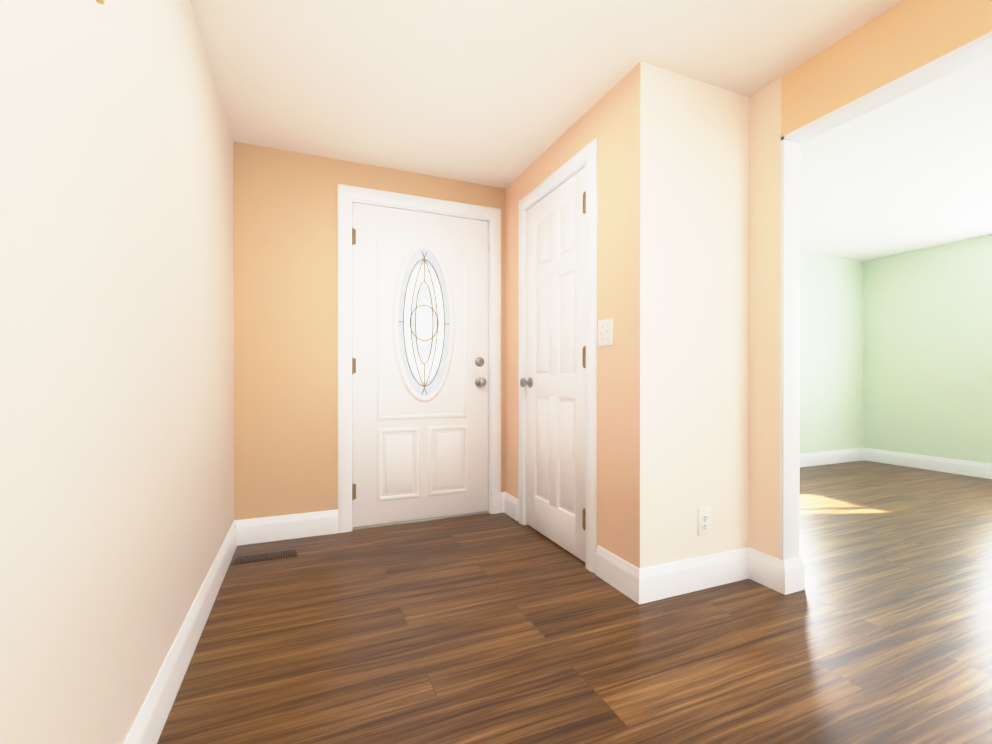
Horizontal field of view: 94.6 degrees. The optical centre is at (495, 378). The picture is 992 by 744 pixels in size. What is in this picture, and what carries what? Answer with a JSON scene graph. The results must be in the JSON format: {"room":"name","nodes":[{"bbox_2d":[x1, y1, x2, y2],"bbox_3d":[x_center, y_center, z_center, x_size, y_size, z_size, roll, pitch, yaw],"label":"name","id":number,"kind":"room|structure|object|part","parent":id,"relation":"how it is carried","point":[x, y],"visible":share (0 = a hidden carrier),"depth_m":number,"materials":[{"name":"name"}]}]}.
{"room":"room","nodes":[
{"label":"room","id":0,"kind":"room"},
{"bbox_2d":[0,0,233,743],"bbox_3d":[-0.382,-0.190,-0.257,0.150,2.300,6.700,0,0,-23],"label":"wall","id":1,"kind":"structure","parent":0,"point":[116,337],"depth_m":0.94,"materials":[{"name":"beige paint"}]},
{"bbox_2d":[123,509,337,743],"bbox_3d":[-0.039,0.888,-0.153,0.560,0.142,6.220,0,0,-23],"label":"baseboard","id":2,"kind":"structure","parent":1,"relation":"attached to","point":[147,727],"depth_m":1.76,"materials":[{"name":"white paint"}]},
{"bbox_2d":[233,141,504,519],"bbox_3d":[-0.490,-0.203,3.176,2.590,2.300,0.280,0,0,-23],"label":"wall","id":3,"kind":"structure","parent":0,"point":[285,332],"depth_m":2.72,"materials":[{"name":"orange paint"}]},
{"bbox_2d":[337,184,500,532],"bbox_3d":[-0.522,-0.127,3.153,1.094,2.148,0.299,0,0,-23],"label":"door frame","id":4,"kind":"structure","parent":3,"relation":"attached to","point":[347,194],"depth_m":2.92,"materials":[{"name":"white paint"}]},
{"bbox_2d":[352,203,487,526],"bbox_3d":[-0.478,-0.087,3.034,0.926,2.041,0.115,0,0,-23],"label":"front door","id":5,"kind":"structure","parent":3,"relation":"in","point":[420,356],"depth_m":3.03,"materials":[{"name":"white paint"}]},
{"bbox_3d":[-0.894,-0.092,2.866,0.030,1.714,0.019,0,0,-23],"label":"front door hinges","id":6,"kind":"part","parent":5,"relation":"part of","materials":[{"name":"gold metal"}]},
{"bbox_3d":[-0.477,-0.373,3.045,0.362,0.994,0.003,0,0,-23],"label":"glass","id":7,"kind":"part","parent":5,"relation":"part of","materials":[{"name":"grey"}]},
{"bbox_3d":[-0.100,-0.048,3.168,0.066,0.205,0.071,0,0,-23],"label":"knob","id":8,"kind":"part","parent":5,"relation":"part of","materials":[{"name":"grey metal"}]},
{"bbox_2d":[353,511,488,529],"bbox_3d":[-0.526,0.941,3.167,0.920,0.012,0.276,0,0,-23],"label":"front door sill","id":9,"kind":"structure","parent":3,"relation":"attached to","point":[418,520],"depth_m":3.03,"materials":[{"name":"silver metal"}]},
{"bbox_2d":[505,61,640,568],"bbox_3d":[0.386,-0.201,2.620,0.100,2.300,1.420,0,0,-23],"label":"wall","id":10,"kind":"structure","parent":0,"point":[609,120],"depth_m":2.12,"materials":[{"name":"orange paint"}]},
{"bbox_2d":[501,492,517,520],"bbox_3d":[0.092,0.876,3.152,0.036,0.142,0.220,0,0,-23],"label":"baseboard","id":11,"kind":"structure","parent":10,"relation":"attached to","point":[509,504],"depth_m":3.15,"materials":[{"name":"white paint"}]},
{"bbox_2d":[520,166,585,561],"bbox_3d":[0.314,-0.073,2.634,0.107,2.024,0.694,0,0,-23],"label":"closet door","id":12,"kind":"structure","parent":10,"relation":"in","point":[554,382],"depth_m":2.60,"materials":[{"name":"white paint"}]},
{"bbox_3d":[0.187,0.023,2.892,0.071,0.066,0.066,0,0,-23],"label":"knob","id":13,"kind":"part","parent":12,"relation":"part of","materials":[{"name":"grey metal"}]},
{"bbox_2d":[518,138,596,572],"bbox_3d":[0.371,-0.082,2.657,0.099,2.062,0.750,0,0,-23],"label":"door frame","id":14,"kind":"structure","parent":10,"relation":"attached to","point":[559,184],"depth_m":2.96,"materials":[{"name":"white paint"}]},
{"bbox_2d":[582,191,585,529],"bbox_3d":[0.451,-0.090,2.318,0.027,1.714,0.030,0,0,-23],"label":"closet door hinges","id":15,"kind":"object","parent":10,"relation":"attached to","point":[584,366],"visible":0.6,"depth_m":2.31,"materials":[{"name":"gold metal"}]},
{"bbox_2d":[598,318,613,345],"bbox_3d":[0.512,-0.219,2.161,0.021,0.124,0.116,0,0,-23],"label":"light switch","id":16,"kind":"object","parent":10,"relation":"attached to","point":[605,332],"visible":1,"depth_m":2.15,"materials":[{"name":"white plastic"}]},
{"bbox_2d":[595,545,630,598],"bbox_3d":[0.542,0.880,2.099,0.016,0.142,0.270,0,0,-23],"label":"baseboard","id":17,"kind":"structure","parent":10,"relation":"attached to","point":[611,568],"depth_m":2.09,"materials":[{"name":"white paint"}]},
{"bbox_2d":[157,460,991,743],"bbox_3d":[2.600,1.005,1.093,6.690,0.100,6.890,0,0,-23],"label":"floor","id":18,"kind":"structure","parent":0,"point":[500,628],"depth_m":1.67,"materials":[{"name":"brown wood"}]},
{"bbox_2d":[231,549,297,564],"bbox_3d":[-1.227,0.946,2.440,0.310,0.007,0.110,0,0,-23],"label":"floor vent","id":19,"kind":"object","parent":18,"relation":"in","point":[264,556],"visible":1,"depth_m":2.43,"materials":[{"name":"brown metal"}]},
{"bbox_2d":[190,0,991,260],"bbox_3d":[2.600,-1.395,1.084,6.690,0.100,6.890,0,0,-23],"label":"ceiling","id":20,"kind":"structure","parent":0,"point":[501,93],"depth_m":2.12,"materials":[{"name":"beige paint"}]},
{"bbox_2d":[640,61,748,568],"bbox_3d":[0.894,-0.199,2.116,0.650,2.300,0.100,0,0,-23],"label":"wall","id":21,"kind":"structure","parent":0,"point":[694,295],"depth_m":2.06,"materials":[{"name":"beige paint"}]},
{"bbox_2d":[631,547,758,604],"bbox_3d":[0.911,0.880,2.058,0.666,0.142,0.030,0,0,-23],"label":"baseboard","id":22,"kind":"structure","parent":21,"relation":"attached to","point":[650,584],"depth_m":2.04,"materials":[{"name":"white paint"}]},
{"bbox_2d":[698,507,710,536],"bbox_3d":[0.951,0.651,2.085,0.078,0.128,0.008,0,0,-23],"label":"electrical outlet","id":23,"kind":"object","parent":21,"relation":"attached to","point":[704,521],"visible":1,"depth_m":2.08,"materials":[{"name":"white plastic"}]},
{"bbox_2d":[800,251,863,453],"bbox_3d":[2.509,-0.209,4.674,4.100,2.300,0.200,0,0,-23],"label":"wall","id":24,"kind":"structure","parent":0,"point":[831,353],"depth_m":5.07,"materials":[{"name":"green paint"}]},
{"bbox_2d":[800,448,866,467],"bbox_3d":[2.437,0.870,4.532,3.854,0.142,0.016,0,0,-23],"label":"baseboard","id":25,"kind":"structure","parent":24,"relation":"attached to","point":[857,454],"depth_m":5.06,"materials":[{"name":"white paint"}]},
{"bbox_2d":[748,0,991,558],"bbox_3d":[1.895,-0.194,0.687,0.100,2.300,6.690,0,0,-23],"label":"wall","id":26,"kind":"structure","parent":0,"point":[899,40],"depth_m":2.06,"materials":[{"name":"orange paint"}]},
{"bbox_2d":[759,551,804,592],"bbox_3d":[1.025,0.877,2.910,0.032,0.142,1.844,0,0,-23],"label":"baseboard","id":27,"kind":"structure","parent":26,"relation":"attached to","point":[789,575],"depth_m":2.05,"materials":[{"name":"white paint"}]},
{"bbox_2d":[780,31,991,560],"bbox_3d":[2.078,-0.057,0.249,0.108,2.030,3.940,0,0,-23],"label":"door frame","id":28,"kind":"structure","parent":26,"relation":"attached to","point":[975,50],"depth_m":2.04,"materials":[{"name":"white paint"}]},
{"bbox_2d":[863,235,991,463],"bbox_3d":[5.634,-0.200,2.244,0.200,2.300,6.690,0,0,-23],"label":"wall","id":29,"kind":"structure","parent":0,"point":[927,351],"depth_m":4.72,"materials":[{"name":"green paint"}]},
{"bbox_2d":[865,448,991,478],"bbox_3d":[5.496,0.879,2.299,0.016,0.142,6.490,0,0,-23],"label":"baseboard","id":30,"kind":"structure","parent":29,"relation":"attached to","point":[962,467],"depth_m":4.70,"materials":[{"name":"white paint"}]}
]}

